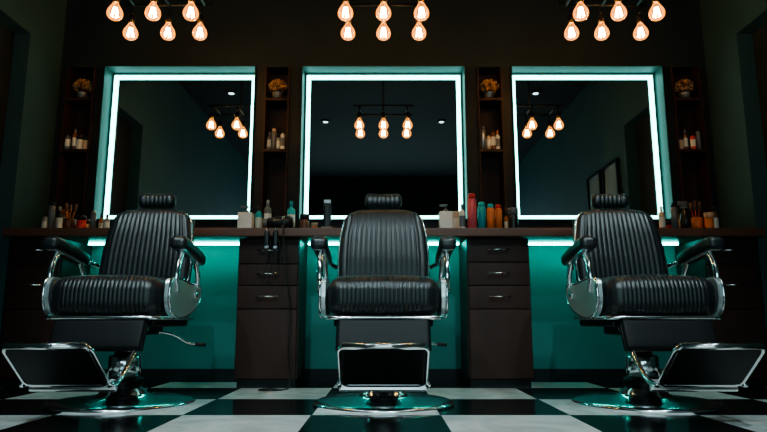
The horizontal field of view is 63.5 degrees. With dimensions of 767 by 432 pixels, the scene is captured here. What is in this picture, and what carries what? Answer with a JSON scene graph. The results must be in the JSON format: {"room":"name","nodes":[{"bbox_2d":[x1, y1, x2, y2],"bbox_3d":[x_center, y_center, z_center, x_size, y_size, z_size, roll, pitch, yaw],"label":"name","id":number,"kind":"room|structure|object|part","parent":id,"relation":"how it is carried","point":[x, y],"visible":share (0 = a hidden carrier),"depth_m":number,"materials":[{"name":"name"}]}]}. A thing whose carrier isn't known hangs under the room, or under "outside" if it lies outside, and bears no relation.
{"room":"salon","nodes":[
{"label":"salon","id":0,"kind":"room"},
{"bbox_2d":[0,0,66,386],"bbox_3d":[-2.250,-0.934,0.946,0.100,2.900,6.750,0,-10,0],"label":"wall","id":1,"kind":"structure","parent":0,"point":[38,26],"depth_m":3.85,"materials":[{"name":"paint"}]},
{"bbox_2d":[0,23,14,166],"bbox_3d":[-2.317,-0.173,3.261,0.046,2.180,0.970,0,-10,0],"label":"door","id":2,"kind":"structure","parent":1,"relation":"in","point":[6,36],"depth_m":3.77,"materials":[{"name":"paint"}]},
{"bbox_2d":[262,216,293,227],"bbox_3d":[-0.624,0.034,3.643,0.181,0.088,0.174,0,-10,0],"label":"hair dryer","id":3,"kind":"object","parent":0,"point":[272,222],"depth_m":3.65,"materials":[{"name":"black plastic"}]},
{"bbox_2d":[0,382,766,431],"bbox_3d":[0.000,0.545,0.693,5.000,0.100,6.950,0,-10,0],"label":"floor","id":4,"kind":"structure","parent":0,"point":[218,406],"depth_m":2.49,"materials":[{"name":"tile"}]},
{"bbox_2d":[0,239,91,387],"bbox_3d":[-2.030,0.581,3.731,0.300,0.853,0.408,0,-10,0],"label":"base cabinet","id":5,"kind":"object","parent":4,"relation":"on","point":[25,321],"visible":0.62,"depth_m":3.58,"materials":[{"name":"brown wood"}]},
{"bbox_2d":[1,194,205,413],"bbox_3d":[-1.198,0.318,2.740,0.652,1.037,1.015,0,-10,1],"label":"barber chair","id":6,"kind":"object","parent":4,"relation":"on","point":[142,286],"visible":1,"depth_m":2.67,"materials":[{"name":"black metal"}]},
{"bbox_2d":[234,239,306,387],"bbox_3d":[-0.670,0.581,3.731,0.355,0.853,0.408,0,-10,0],"label":"base cabinet","id":7,"kind":"object","parent":4,"relation":"on","point":[262,317],"visible":0.99,"depth_m":3.56,"materials":[{"name":"brown wood"}]},
{"bbox_2d":[310,194,456,413],"bbox_3d":[0.000,0.318,2.740,0.652,1.037,1.015,0,-10,0],"label":"barber chair","id":8,"kind":"object","parent":4,"relation":"on","point":[383,298],"visible":1,"depth_m":2.65,"materials":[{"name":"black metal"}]},
{"bbox_2d":[459,239,533,387],"bbox_3d":[0.670,0.581,3.731,0.365,0.853,0.408,0,-10,0],"label":"base cabinet","id":9,"kind":"object","parent":4,"relation":"on","point":[496,321],"visible":1,"depth_m":3.57,"materials":[{"name":"brown wood"}]},
{"bbox_2d":[561,194,765,413],"bbox_3d":[1.198,0.318,2.740,0.652,1.037,1.015,0,-10,-1],"label":"barber chair","id":10,"kind":"object","parent":4,"relation":"on","point":[624,286],"visible":1,"depth_m":2.67,"materials":[{"name":"black leather"}]},
{"bbox_2d":[675,239,766,387],"bbox_3d":[2.030,0.581,3.731,0.300,0.853,0.408,0,-10,0],"label":"base cabinet","id":11,"kind":"object","parent":4,"relation":"on","point":[741,321],"visible":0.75,"depth_m":3.58,"materials":[{"name":"brown wood"}]},
{"bbox_2d":[47,0,720,368],"bbox_3d":[0.000,-0.369,4.248,4.600,2.900,0.250,0,-10,0],"label":"wall","id":12,"kind":"structure","parent":0,"point":[277,35],"depth_m":4.24,"materials":[{"name":"paint"}]},
{"bbox_2d":[54,66,96,227],"bbox_3d":[-2.053,-0.452,4.194,0.195,1.121,0.175,0,-10,0],"label":"wall shelf","id":13,"kind":"object","parent":12,"relation":"attached to","point":[73,164],"visible":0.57,"depth_m":4.21,"materials":[{"name":"brown wood"}]},
{"bbox_2d":[64,132,70,148],"bbox_3d":[-2.110,-0.502,4.145,0.036,0.125,0.036,0,-10,0],"label":"bottle","id":14,"kind":"object","parent":13,"relation":"in","point":[67,138],"visible":0.94,"depth_m":4.13,"materials":[{"name":"grey plastic"}]},
{"bbox_2d":[71,129,77,148],"bbox_3d":[-2.070,-0.512,4.159,0.034,0.150,0.034,0,-10,0],"label":"bottle","id":15,"kind":"object","parent":13,"relation":"in","point":[74,137],"visible":0.8,"depth_m":4.14,"materials":[{"name":"brown plastic"}]},
{"bbox_2d":[76,135,83,148],"bbox_3d":[-2.030,-0.489,4.144,0.040,0.100,0.040,0,-10,0],"label":"bottle","id":16,"kind":"object","parent":13,"relation":"in","point":[79,144],"visible":0.9,"depth_m":4.13,"materials":[{"name":"white plastic"}]},
{"bbox_2d":[73,78,91,97],"bbox_3d":[-2.047,-0.862,4.216,0.134,0.149,0.105,0,-10,0],"label":"dried flowers","id":17,"kind":"object","parent":13,"relation":"on","point":[80,94],"visible":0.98,"depth_m":4.20,"materials":[{"name":"brown plant"}]},
{"bbox_2d":[83,136,87,148],"bbox_3d":[-1.990,-0.486,4.144,0.034,0.094,0.033,0,-10,0],"label":"bottle","id":18,"kind":"object","parent":13,"relation":"in","point":[85,138],"visible":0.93,"depth_m":4.13,"materials":[{"name":"beige plastic"}]},
{"bbox_2d":[93,66,256,219],"bbox_3d":[-1.380,-0.486,4.189,1.028,1.060,0.145,0,-10,0],"label":"mirror","id":19,"kind":"object","parent":12,"relation":"attached to","point":[185,132],"visible":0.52,"depth_m":4.24,"materials":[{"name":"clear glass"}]},
{"bbox_2d":[260,66,289,227],"bbox_3d":[-0.720,-0.452,4.194,0.170,1.121,0.175,0,-10,0],"label":"wall shelf","id":20,"kind":"object","parent":12,"relation":"attached to","point":[274,171],"visible":0.59,"depth_m":4.22,"materials":[{"name":"brown wood"}]},
{"bbox_2d":[267,132,270,148],"bbox_3d":[-0.765,-0.500,4.153,0.031,0.125,0.031,0,-10,0],"label":"bottle","id":21,"kind":"object","parent":20,"relation":"in","point":[269,136],"visible":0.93,"depth_m":4.14,"materials":[{"name":"grey plastic"}]},
{"bbox_2d":[271,128,276,148],"bbox_3d":[-0.735,-0.513,4.150,0.035,0.150,0.035,0,-10,0],"label":"bottle","id":22,"kind":"object","parent":20,"relation":"in","point":[273,133],"visible":0.94,"depth_m":4.14,"materials":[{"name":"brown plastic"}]},
{"bbox_2d":[268,79,286,97],"bbox_3d":[-0.720,-0.863,4.216,0.135,0.151,0.103,0,-10,0],"label":"dried flowers","id":23,"kind":"object","parent":20,"relation":"on","point":[276,94],"visible":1,"depth_m":4.19,"materials":[{"name":"orange plant"}]},
{"bbox_2d":[276,134,279,148],"bbox_3d":[-0.705,-0.492,4.162,0.036,0.112,0.036,0,-10,0],"label":"bottle","id":24,"kind":"object","parent":20,"relation":"in","point":[278,138],"visible":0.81,"depth_m":4.15,"materials":[{"name":"beige plastic"}]},
{"bbox_2d":[280,129,284,148],"bbox_3d":[-0.675,-0.511,4.147,0.029,0.144,0.029,0,-10,0],"label":"bottle","id":25,"kind":"object","parent":20,"relation":"in","point":[282,139],"visible":0.96,"depth_m":4.14,"materials":[{"name":"white plastic"}]},
{"bbox_2d":[298,66,467,219],"bbox_3d":[0.000,-0.486,4.189,1.108,1.060,0.145,0,-10,0],"label":"mirror","id":26,"kind":"object","parent":12,"relation":"attached to","point":[365,130],"visible":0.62,"depth_m":4.24,"materials":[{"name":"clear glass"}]},
{"bbox_2d":[104,369,662,381],"bbox_3d":[0.000,0.998,3.880,4.400,0.080,0.015,0,-10,0],"label":"baseboard","id":27,"kind":"structure","parent":12,"relation":"attached to","point":[150,375],"depth_m":3.87,"materials":[{"name":"black wood"}]},
{"bbox_2d":[2,228,764,245],"bbox_3d":[0.000,0.137,3.795,4.390,0.060,0.468,0,-10,0],"label":"countertop","id":28,"kind":"structure","parent":12,"relation":"attached to","point":[81,235],"depth_m":3.57,"materials":[{"name":"brown wood"}]},
{"bbox_2d":[41,212,47,227],"bbox_3d":[-2.134,0.049,3.908,0.036,0.150,0.036,0,-10,0],"label":"shampoo bottle","id":29,"kind":"object","parent":28,"relation":"on","point":[45,218],"visible":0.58,"depth_m":3.90,"materials":[{"name":"grey plastic"}]},
{"bbox_2d":[47,201,55,227],"bbox_3d":[-2.010,0.004,3.753,0.038,0.185,0.038,0,-10,0],"label":"spray can","id":30,"kind":"object","parent":28,"relation":"on","point":[52,209],"visible":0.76,"depth_m":3.74,"materials":[{"name":"grey metal"}]},
{"bbox_2d":[55,206,62,227],"bbox_3d":[-2.005,0.025,3.830,0.041,0.170,0.041,0,-10,0],"label":"lotion bottle","id":31,"kind":"object","parent":28,"relation":"on","point":[59,216],"visible":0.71,"depth_m":3.82,"materials":[{"name":"beige plastic"}]},
{"bbox_2d":[61,209,68,224],"bbox_3d":[-2.027,0.042,3.929,0.048,0.170,0.029,0,-10,0],"label":"product box","id":32,"kind":"object","parent":28,"relation":"on","point":[63,211],"visible":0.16,"depth_m":3.92,"materials":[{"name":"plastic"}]},
{"bbox_2d":[62,203,77,227],"bbox_3d":[-1.895,0.011,3.752,0.077,0.171,0.073,0,-10,0],"label":"cup","id":33,"kind":"object","parent":28,"relation":"on","point":[69,222],"visible":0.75,"depth_m":3.73,"materials":[{"name":"brown plastic"}]},
{"bbox_2d":[76,215,86,227],"bbox_3d":[-1.816,0.045,3.726,0.053,0.095,0.052,0,-10,0],"label":"jar","id":34,"kind":"object","parent":28,"relation":"on","point":[81,219],"visible":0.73,"depth_m":3.71,"materials":[{"name":"red plastic"}]},
{"bbox_2d":[86,219,89,227],"bbox_3d":[-1.865,0.070,3.884,0.041,0.100,0.040,0,-10,0],"label":"tin","id":35,"kind":"object","parent":28,"relation":"on","point":[87,220],"visible":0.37,"depth_m":3.88,"materials":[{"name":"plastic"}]},
{"bbox_2d":[90,210,96,227],"bbox_3d":[-1.755,0.032,3.748,0.034,0.130,0.034,0,-10,0],"label":"spray can","id":36,"kind":"object","parent":28,"relation":"on","point":[93,216],"visible":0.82,"depth_m":3.74,"materials":[{"name":"grey metal"}]},
{"bbox_2d":[98,213,102,227],"bbox_3d":[-1.782,0.053,3.907,0.028,0.140,0.028,0,-10,0],"label":"bottle","id":37,"kind":"object","parent":28,"relation":"on","point":[100,223],"visible":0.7,"depth_m":3.90,"materials":[{"name":"brown glass"}]},
{"bbox_2d":[103,214,109,227],"bbox_3d":[-1.681,0.045,3.766,0.036,0.110,0.036,0,-10,0],"label":"lotion bottle","id":38,"kind":"object","parent":28,"relation":"on","point":[106,224],"visible":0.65,"depth_m":3.75,"materials":[{"name":"beige plastic"}]},
{"bbox_2d":[237,206,253,227],"bbox_3d":[-0.832,0.017,3.751,0.088,0.159,0.070,0,-10,0],"label":"pump dispenser","id":39,"kind":"object","parent":28,"relation":"on","point":[245,218],"visible":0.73,"depth_m":3.71,"materials":[{"name":"white plastic"}]},
{"bbox_2d":[255,205,261,227],"bbox_3d":[-0.775,0.024,3.851,0.043,0.180,0.043,0,-10,0],"label":"shampoo bottle","id":40,"kind":"object","parent":28,"relation":"on","point":[258,216],"visible":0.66,"depth_m":3.84,"materials":[{"name":"plastic"}]},
{"bbox_2d":[264,200,270,227],"bbox_3d":[-0.705,0.000,3.774,0.045,0.200,0.045,0,-10,0],"label":"lotion bottle","id":41,"kind":"object","parent":28,"relation":"on","point":[267,211],"visible":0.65,"depth_m":3.76,"materials":[{"name":"grey plastic"}]},
{"bbox_2d":[261,228,280,286],"bbox_3d":[-0.634,0.237,3.529,0.106,0.334,0.054,0,-10,0],"label":"hair clippers","id":42,"kind":"object","parent":28,"relation":"hanging from","point":[266,232],"visible":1,"depth_m":3.52,"materials":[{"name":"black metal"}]},
{"bbox_2d":[258,224,290,390],"bbox_3d":[-0.596,0.499,3.470,0.177,0.925,0.091,2,-10,-12],"label":"power cord","id":43,"kind":"object","parent":28,"relation":"hanging from","point":[262,389],"visible":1,"depth_m":3.49,"materials":[{"name":"black rubber"}]},
{"bbox_2d":[287,201,294,227],"bbox_3d":[-0.569,0.007,3.813,0.051,0.200,0.051,0,-10,0],"label":"shampoo bottle","id":44,"kind":"object","parent":28,"relation":"on","point":[291,211],"visible":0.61,"depth_m":3.80,"materials":[{"name":"plastic"}]},
{"bbox_2d":[300,214,308,227],"bbox_3d":[-0.479,0.045,3.766,0.057,0.110,0.056,0,-10,0],"label":"jar","id":45,"kind":"object","parent":28,"relation":"on","point":[304,218],"visible":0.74,"depth_m":3.75,"materials":[{"name":"brown glass"}]},
{"bbox_2d":[311,222,317,227],"bbox_3d":[-0.429,0.078,3.842,0.045,0.070,0.044,0,-10,0],"label":"tin","id":46,"kind":"object","parent":28,"relation":"on","point":[313,225],"visible":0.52,"depth_m":3.83,"materials":[{"name":"orange plastic"}]},
{"bbox_2d":[321,199,332,227],"bbox_3d":[-0.340,-0.003,3.754,0.078,0.200,0.078,0,-10,0],"label":"hair clipper","id":47,"kind":"object","parent":28,"relation":"on","point":[327,202],"visible":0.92,"depth_m":3.74,"materials":[{"name":"grey plastic"}]},
{"bbox_3d":[0.000,0.175,3.874,3.680,0.012,0.016,0,-10,0],"label":"under-counter led strip","id":48,"kind":"part","parent":28,"relation":"part of","materials":[{"name":"white plastic"}]},
{"bbox_2d":[439,204,452,227],"bbox_3d":[0.376,0.012,3.752,0.080,0.169,0.064,0,-10,0],"label":"pump dispenser","id":49,"kind":"object","parent":28,"relation":"on","point":[445,216],"visible":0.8,"depth_m":3.72,"materials":[{"name":"white plastic"}]},
{"bbox_2d":[452,211,458,227],"bbox_3d":[0.458,0.045,3.888,0.052,0.150,0.031,0,-10,0],"label":"product box","id":50,"kind":"object","parent":28,"relation":"on","point":[455,213],"visible":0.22,"depth_m":3.88,"materials":[{"name":"beige cardboard"}]},
{"bbox_2d":[459,204,464,227],"bbox_3d":[0.476,0.012,3.752,0.036,0.170,0.036,0,-10,0],"label":"bottle","id":51,"kind":"object","parent":28,"relation":"on","point":[461,212],"visible":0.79,"depth_m":3.74,"materials":[{"name":"white plastic"}]},
{"bbox_2d":[467,193,476,227],"bbox_3d":[0.536,-0.020,3.757,0.056,0.235,0.056,0,-10,0],"label":"spray can","id":52,"kind":"object","parent":28,"relation":"on","point":[471,202],"visible":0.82,"depth_m":3.74,"materials":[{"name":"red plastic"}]},
{"bbox_2d":[477,202,485,227],"bbox_3d":[0.609,0.012,3.843,0.052,0.200,0.052,0,-10,0],"label":"spray can","id":53,"kind":"object","parent":28,"relation":"on","point":[481,210],"visible":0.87,"depth_m":3.83,"materials":[{"name":"metal"}]},
{"bbox_2d":[487,204,494,227],"bbox_3d":[0.648,0.012,3.752,0.044,0.170,0.044,0,-10,0],"label":"spray can","id":54,"kind":"object","parent":28,"relation":"on","point":[490,210],"visible":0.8,"depth_m":3.74,"materials":[{"name":"orange metal"}]},
{"bbox_2d":[494,204,502,227],"bbox_3d":[0.709,0.019,3.821,0.046,0.180,0.046,0,-10,0],"label":"spray can","id":55,"kind":"object","parent":28,"relation":"on","point":[498,211],"visible":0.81,"depth_m":3.81,"materials":[{"name":"orange metal"}]},
{"bbox_2d":[504,211,507,227],"bbox_3d":[0.779,0.047,3.928,0.030,0.160,0.030,0,-10,0],"label":"bottle","id":56,"kind":"object","parent":28,"relation":"on","point":[506,216],"visible":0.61,"depth_m":3.92,"materials":[{"name":"brown glass"}]},
{"bbox_2d":[508,207,518,227],"bbox_3d":[0.784,0.024,3.749,0.063,0.145,0.063,0,-10,0],"label":"jar","id":57,"kind":"object","parent":28,"relation":"on","point":[513,222],"visible":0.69,"depth_m":3.73,"materials":[{"name":"black plastic"}]},
{"bbox_2d":[658,206,665,227],"bbox_3d":[1.684,0.019,3.750,0.036,0.155,0.036,0,-10,0],"label":"lotion bottle","id":58,"kind":"object","parent":28,"relation":"on","point":[661,214],"visible":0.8,"depth_m":3.74,"materials":[{"name":"beige plastic"}]},
{"bbox_2d":[665,220,671,227],"bbox_3d":[1.791,0.075,3.883,0.041,0.090,0.040,0,-10,0],"label":"tin","id":59,"kind":"object","parent":28,"relation":"on","point":[668,223],"visible":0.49,"depth_m":3.87,"materials":[{"name":"red plastic"}]},
{"bbox_2d":[670,203,678,227],"bbox_3d":[1.770,0.010,3.772,0.040,0.180,0.040,0,-10,0],"label":"spray can","id":60,"kind":"object","parent":28,"relation":"on","point":[673,210],"visible":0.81,"depth_m":3.76,"materials":[{"name":"grey metal"}]},
{"bbox_2d":[677,201,691,227],"bbox_3d":[1.825,0.003,3.754,0.063,0.189,0.061,-8,-13,41],"label":"spray bottle","id":61,"kind":"object","parent":28,"relation":"on","point":[685,219],"visible":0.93,"depth_m":3.73,"materials":[{"name":"black plastic"}]},
{"bbox_2d":[689,201,703,227],"bbox_3d":[1.903,0.005,3.773,0.076,0.191,0.071,0,-10,0],"label":"cup","id":62,"kind":"object","parent":28,"relation":"on","point":[696,222],"visible":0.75,"depth_m":3.75,"materials":[{"name":"orange plastic"}]},
{"bbox_2d":[703,212,714,227],"bbox_3d":[1.947,0.035,3.707,0.053,0.110,0.052,0,-10,0],"label":"jar","id":63,"kind":"object","parent":28,"relation":"on","point":[708,216],"visible":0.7,"depth_m":3.69,"materials":[{"name":"orange plastic"}]},
{"bbox_2d":[712,206,718,227],"bbox_3d":[2.047,0.025,3.830,0.041,0.170,0.041,0,-10,0],"label":"shampoo bottle","id":64,"kind":"object","parent":28,"relation":"on","point":[716,221],"visible":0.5,"depth_m":3.81,"materials":[{"name":"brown plastic"}]},
{"bbox_2d":[477,66,506,227],"bbox_3d":[0.720,-0.452,4.194,0.170,1.121,0.175,0,-10,0],"label":"wall shelf","id":65,"kind":"object","parent":12,"relation":"attached to","point":[492,171],"visible":0.59,"depth_m":4.22,"materials":[{"name":"brown wood"}]},
{"bbox_2d":[480,126,485,148],"bbox_3d":[0.668,-0.521,4.163,0.042,0.169,0.042,0,-10,0],"label":"bottle","id":66,"kind":"object","parent":65,"relation":"in","point":[482,128],"visible":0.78,"depth_m":4.14,"materials":[{"name":"silver plastic"}]},
{"bbox_2d":[486,132,490,148],"bbox_3d":[0.705,-0.500,4.155,0.031,0.125,0.031,0,-10,0],"label":"bottle","id":67,"kind":"object","parent":65,"relation":"in","point":[488,138],"visible":0.88,"depth_m":4.14,"materials":[{"name":"beige plastic"}]},
{"bbox_2d":[479,79,498,97],"bbox_3d":[0.720,-0.862,4.218,0.138,0.149,0.107,0,-10,0],"label":"dried flowers","id":68,"kind":"object","parent":65,"relation":"on","point":[487,93],"visible":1,"depth_m":4.19,"materials":[{"name":"orange plant"}]},
{"bbox_2d":[491,127,495,148],"bbox_3d":[0.735,-0.517,4.148,0.034,0.156,0.034,0,-10,0],"label":"bottle","id":69,"kind":"object","parent":65,"relation":"in","point":[493,134],"visible":0.94,"depth_m":4.13,"materials":[{"name":"beige glass"}]},
{"bbox_2d":[496,130,500,148],"bbox_3d":[0.766,-0.506,4.160,0.036,0.138,0.036,0,-10,0],"label":"bottle","id":70,"kind":"object","parent":65,"relation":"in","point":[498,146],"visible":0.84,"depth_m":4.14,"materials":[{"name":"white plastic"}]},
{"bbox_2d":[510,66,673,219],"bbox_3d":[1.380,-0.486,4.189,1.028,1.060,0.145,0,-10,0],"label":"mirror","id":71,"kind":"object","parent":12,"relation":"attached to","point":[580,132],"visible":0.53,"depth_m":4.24,"materials":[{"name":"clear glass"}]},
{"bbox_2d":[670,66,712,227],"bbox_3d":[2.053,-0.452,4.194,0.195,1.121,0.175,0,-10,0],"label":"wall shelf","id":72,"kind":"object","parent":12,"relation":"attached to","point":[693,164],"visible":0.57,"depth_m":4.21,"materials":[{"name":"brown wood"}]},
{"bbox_2d":[679,135,683,148],"bbox_3d":[1.990,-0.487,4.154,0.036,0.100,0.036,0,-10,0],"label":"bottle","id":73,"kind":"object","parent":72,"relation":"in","point":[680,136],"visible":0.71,"depth_m":4.14,"materials":[{"name":"brown glass"}]},
{"bbox_2d":[675,79,693,97],"bbox_3d":[2.046,-0.862,4.213,0.136,0.149,0.101,0,-10,0],"label":"dried flowers","id":74,"kind":"object","parent":72,"relation":"on","point":[684,93],"visible":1,"depth_m":4.20,"materials":[{"name":"orange plant"}]},
{"bbox_2d":[682,129,688,148],"bbox_3d":[2.030,-0.510,4.170,0.034,0.150,0.034,0,-10,0],"label":"bottle","id":75,"kind":"object","parent":72,"relation":"in","point":[685,136],"visible":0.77,"depth_m":4.16,"materials":[{"name":"brown plastic"}]},
{"bbox_2d":[690,132,696,148],"bbox_3d":[2.070,-0.501,4.147,0.036,0.125,0.036,0,-10,0],"label":"bottle","id":76,"kind":"object","parent":72,"relation":"in","point":[692,138],"visible":0.96,"depth_m":4.13,"materials":[{"name":"red plastic"}]},
{"bbox_2d":[695,128,701,148],"bbox_3d":[2.110,-0.513,4.152,0.031,0.150,0.031,0,-10,0],"label":"bottle","id":77,"kind":"object","parent":72,"relation":"in","point":[698,134],"visible":0.94,"depth_m":4.14,"materials":[{"name":"grey plastic"}]},
{"bbox_2d":[700,0,766,386],"bbox_3d":[2.250,-0.934,0.946,0.100,2.900,6.750,0,-10,0],"label":"wall","id":78,"kind":"structure","parent":0,"point":[728,26],"depth_m":3.85,"materials":[{"name":"paint"}]},
{"bbox_2d":[752,23,766,166],"bbox_3d":[2.317,-0.173,3.261,0.046,2.180,0.970,0,-10,0],"label":"door","id":79,"kind":"structure","parent":78,"relation":"in","point":[760,36],"depth_m":3.77,"materials":[{"name":"paint"}]},
{"bbox_3d":[0.000,-2.413,1.199,5.000,0.100,6.950,0,-10,0],"label":"ceiling","id":80,"kind":"structure","parent":0,"visible":0},
{"bbox_2d":[106,0,213,40],"bbox_3d":[-1.216,-1.486,3.455,0.501,0.967,0.313,0,-10,0],"label":"chandelier","id":81,"kind":"object","parent":80,"relation":"hanging from","point":[199,16],"visible":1,"depth_m":3.49,"materials":[{"name":"glass"}]},
{"bbox_2d":[338,0,428,40],"bbox_3d":[0.000,-1.486,3.455,0.500,0.967,0.313,0,-10,0],"label":"chandelier","id":82,"kind":"object","parent":80,"relation":"hanging from","point":[383,18],"visible":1,"depth_m":3.49,"materials":[{"name":"glass"}]},
{"bbox_2d":[557,0,664,40],"bbox_3d":[1.241,-1.486,3.455,0.501,0.967,0.313,0,-10,0],"label":"chandelier","id":83,"kind":"object","parent":80,"relation":"hanging from","point":[570,17],"visible":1,"depth_m":3.49,"materials":[{"name":"glass"}]}
]}

